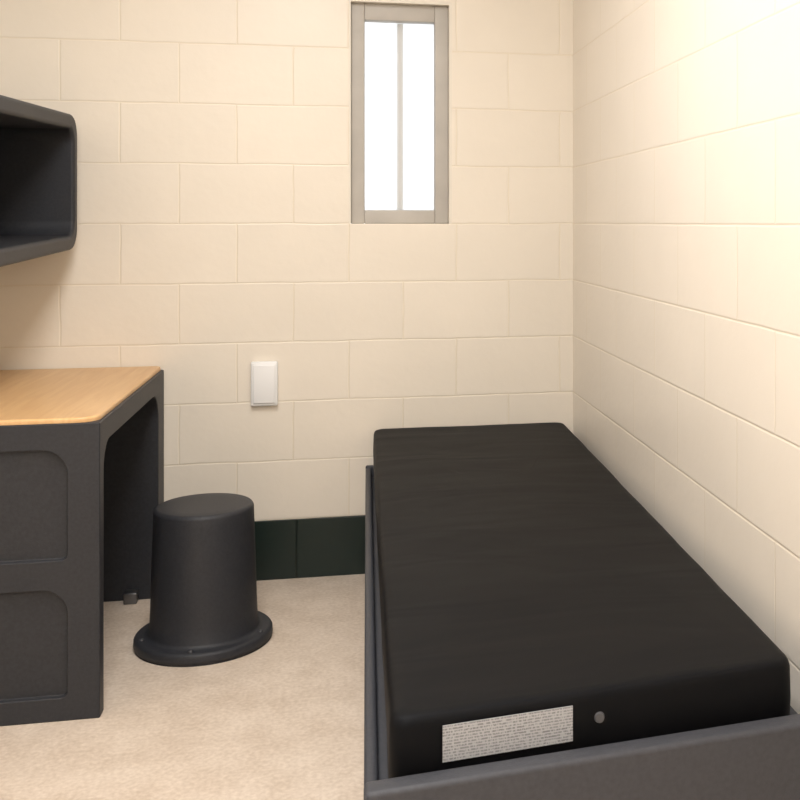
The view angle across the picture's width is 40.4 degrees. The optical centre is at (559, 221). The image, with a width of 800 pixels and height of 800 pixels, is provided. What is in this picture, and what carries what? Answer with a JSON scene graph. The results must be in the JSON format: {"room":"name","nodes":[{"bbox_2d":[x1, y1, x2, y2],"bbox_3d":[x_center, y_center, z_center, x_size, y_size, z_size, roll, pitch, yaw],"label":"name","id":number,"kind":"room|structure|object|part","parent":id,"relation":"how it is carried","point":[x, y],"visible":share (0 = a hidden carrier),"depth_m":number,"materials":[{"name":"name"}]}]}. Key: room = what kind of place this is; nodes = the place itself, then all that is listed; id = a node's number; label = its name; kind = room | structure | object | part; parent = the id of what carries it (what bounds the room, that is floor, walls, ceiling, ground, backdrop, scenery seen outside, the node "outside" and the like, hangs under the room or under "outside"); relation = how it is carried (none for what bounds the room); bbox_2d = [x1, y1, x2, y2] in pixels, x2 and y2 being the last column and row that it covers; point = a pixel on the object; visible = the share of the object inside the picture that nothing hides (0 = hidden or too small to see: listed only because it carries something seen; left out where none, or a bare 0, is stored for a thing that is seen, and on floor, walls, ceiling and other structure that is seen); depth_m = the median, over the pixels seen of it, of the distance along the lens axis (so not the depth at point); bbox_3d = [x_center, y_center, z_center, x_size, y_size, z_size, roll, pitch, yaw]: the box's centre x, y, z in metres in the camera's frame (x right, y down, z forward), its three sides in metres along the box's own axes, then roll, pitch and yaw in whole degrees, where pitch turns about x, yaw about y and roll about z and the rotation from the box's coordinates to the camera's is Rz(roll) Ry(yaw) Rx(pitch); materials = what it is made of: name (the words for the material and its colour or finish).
{"room":"prison interior","nodes":[
{"label":"prison interior","id":0,"kind":"room"},
{"bbox_2d":[0,574,364,799],"bbox_3d":[-0.465,1.275,1.324,2.337,0.100,5.100,0,0,-12],"label":"floor","id":1,"kind":"structure","parent":0,"point":[283,719],"depth_m":2.59,"materials":[{"name":"beige concrete"}]},
{"bbox_2d":[0,366,163,725],"bbox_3d":[-1.530,0.854,3.046,0.607,0.743,0.964,0,0,-12],"label":"desk","id":2,"kind":"object","parent":1,"relation":"on","point":[82,449],"visible":0.92,"depth_m":2.63,"materials":[{"name":"grey plastic"}]},
{"bbox_2d":[133,493,272,666],"bbox_3d":[-1.042,1.025,3.127,0.388,0.400,0.388,0,0,-12],"label":"stool","id":3,"kind":"object","parent":1,"relation":"on","point":[204,611],"visible":1,"depth_m":3.00,"materials":[{"name":"grey plastic"}]},
{"bbox_2d":[364,465,799,799],"bbox_3d":[-0.117,1.009,2.666,0.778,0.432,2.269,0,0,-12],"label":"frame","id":4,"kind":"object","parent":1,"relation":"on","point":[758,759],"visible":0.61,"depth_m":1.63,"materials":[{"name":"grey plastic"}]},
{"bbox_3d":[-0.317,1.035,3.773,0.729,0.380,0.018,0,0,-12],"label":"rail","id":5,"kind":"part","parent":4,"relation":"part of","materials":[{"name":"grey plastic"}]},
{"bbox_3d":[-0.463,1.038,2.595,0.022,0.375,2.270,0,0,-10],"label":"rail","id":6,"kind":"part","parent":4,"relation":"part of","materials":[{"name":"grey plastic"}]},
{"bbox_2d":[373,422,790,778],"bbox_3d":[-0.117,0.794,2.684,0.711,0.168,2.208,0,0,-12],"label":"mattress","id":7,"kind":"object","parent":4,"relation":"on","point":[531,604],"visible":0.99,"depth_m":1.95,"materials":[{"name":"black plastic"}]},
{"bbox_3d":[0.096,1.009,1.614,0.782,0.432,0.041,0,0,-18],"label":"rail","id":8,"kind":"part","parent":4,"relation":"part of","materials":[{"name":"grey plastic"}]},
{"bbox_3d":[0.244,1.053,2.781,0.023,0.344,2.187,0,0,-11],"label":"rail","id":9,"kind":"part","parent":4,"relation":"part of","materials":[{"name":"grey plastic"}]},
{"bbox_2d":[0,0,572,520],"bbox_3d":[-0.957,-0.095,3.744,2.337,2.640,0.160,0,0,-12],"label":"wall","id":10,"kind":"structure","parent":0,"point":[215,237],"depth_m":3.66,"materials":[{"name":"beige brick"}]},
{"bbox_2d":[251,361,277,405],"bbox_3d":[-1.008,0.551,3.639,0.089,0.151,0.027,0,0,-12],"label":"wall outlet","id":11,"kind":"object","parent":10,"relation":"attached to","point":[264,374],"visible":1,"depth_m":3.63,"materials":[{"name":"white plastic"}]},
{"bbox_2d":[255,515,364,580],"bbox_3d":[-0.941,1.123,3.664,2.017,0.203,0.004,0,0,-12],"label":"baseboard","id":12,"kind":"structure","parent":10,"relation":"attached to","point":[323,546],"depth_m":3.68,"materials":[{"name":"black rubber"}]},
{"bbox_2d":[349,0,350,223],"bbox_3d":[-0.738,-0.386,3.745,0.007,0.784,0.076,0,0,-12],"label":"caulk","id":13,"kind":"object","parent":10,"relation":"attached to","point":[349,0],"visible":0.83,"depth_m":3.71,"materials":[{"name":"beige paint"}]},
{"bbox_2d":[351,3,364,223],"bbox_3d":[-0.714,-0.381,3.763,0.048,0.774,0.050,0,0,-12],"label":"frame","id":14,"kind":"object","parent":10,"relation":"attached to","point":[357,9],"visible":0.92,"depth_m":3.74,"materials":[{"name":"paint"}]},
{"bbox_2d":[351,0,448,209],"bbox_3d":[-0.570,-0.408,3.792,0.341,0.739,0.101,0,0,-12],"label":"frame","id":15,"kind":"object","parent":10,"relation":"in","point":[378,11],"depth_m":3.79,"materials":[{"name":"beige paint"}]},
{"bbox_3d":[-0.575,-0.374,3.832,0.022,0.671,0.021,0,0,-12],"label":"mullion","id":16,"kind":"part","parent":15,"relation":"part of","materials":[{"name":"grey metal"}]},
{"bbox_3d":[-0.570,-0.739,3.793,0.245,0.058,0.048,0,0,-12],"label":"frame","id":17,"kind":"part","parent":15,"relation":"part of","materials":[{"name":"paint"}]},
{"bbox_2d":[365,210,434,223],"bbox_3d":[-0.570,-0.018,3.793,0.245,0.048,0.048,0,0,-12],"label":"frame","id":18,"kind":"object","parent":10,"relation":"attached to","point":[371,216],"visible":0.93,"depth_m":3.77,"materials":[{"name":"paint"}]},
{"bbox_2d":[434,6,447,223],"bbox_3d":[-0.426,-0.381,3.822,0.048,0.774,0.050,0,0,-12],"label":"frame","id":19,"kind":"object","parent":10,"relation":"attached to","point":[441,12],"visible":0.87,"depth_m":3.80,"materials":[{"name":"paint"}]},
{"bbox_2d":[448,2,451,223],"bbox_3d":[-0.396,-0.386,3.815,0.010,0.784,0.076,0,0,-12],"label":"caulk","id":20,"kind":"object","parent":10,"relation":"attached to","point":[450,3],"visible":0.86,"depth_m":3.78,"materials":[{"name":"beige paint"}]},
{"bbox_2d":[573,0,799,713],"bbox_3d":[0.602,-0.095,1.541,0.160,2.640,4.780,0,0,-12],"label":"wall","id":21,"kind":"structure","parent":0,"point":[686,113],"depth_m":2.50,"materials":[{"name":"beige brick"}]},
{"bbox_3d":[-1.531,-0.095,1.107,0.160,2.640,4.780,0,0,-12],"label":"wall","id":22,"kind":"structure","parent":0,"visible":0},
{"bbox_2d":[0,95,76,266],"bbox_3d":[-1.633,-0.110,2.903,0.352,0.470,1.100,0,0,-12],"label":"wall shelf","id":23,"kind":"object","parent":22,"relation":"attached to","point":[38,144],"visible":1,"depth_m":3.40,"materials":[{"name":"grey plastic"}]}
]}

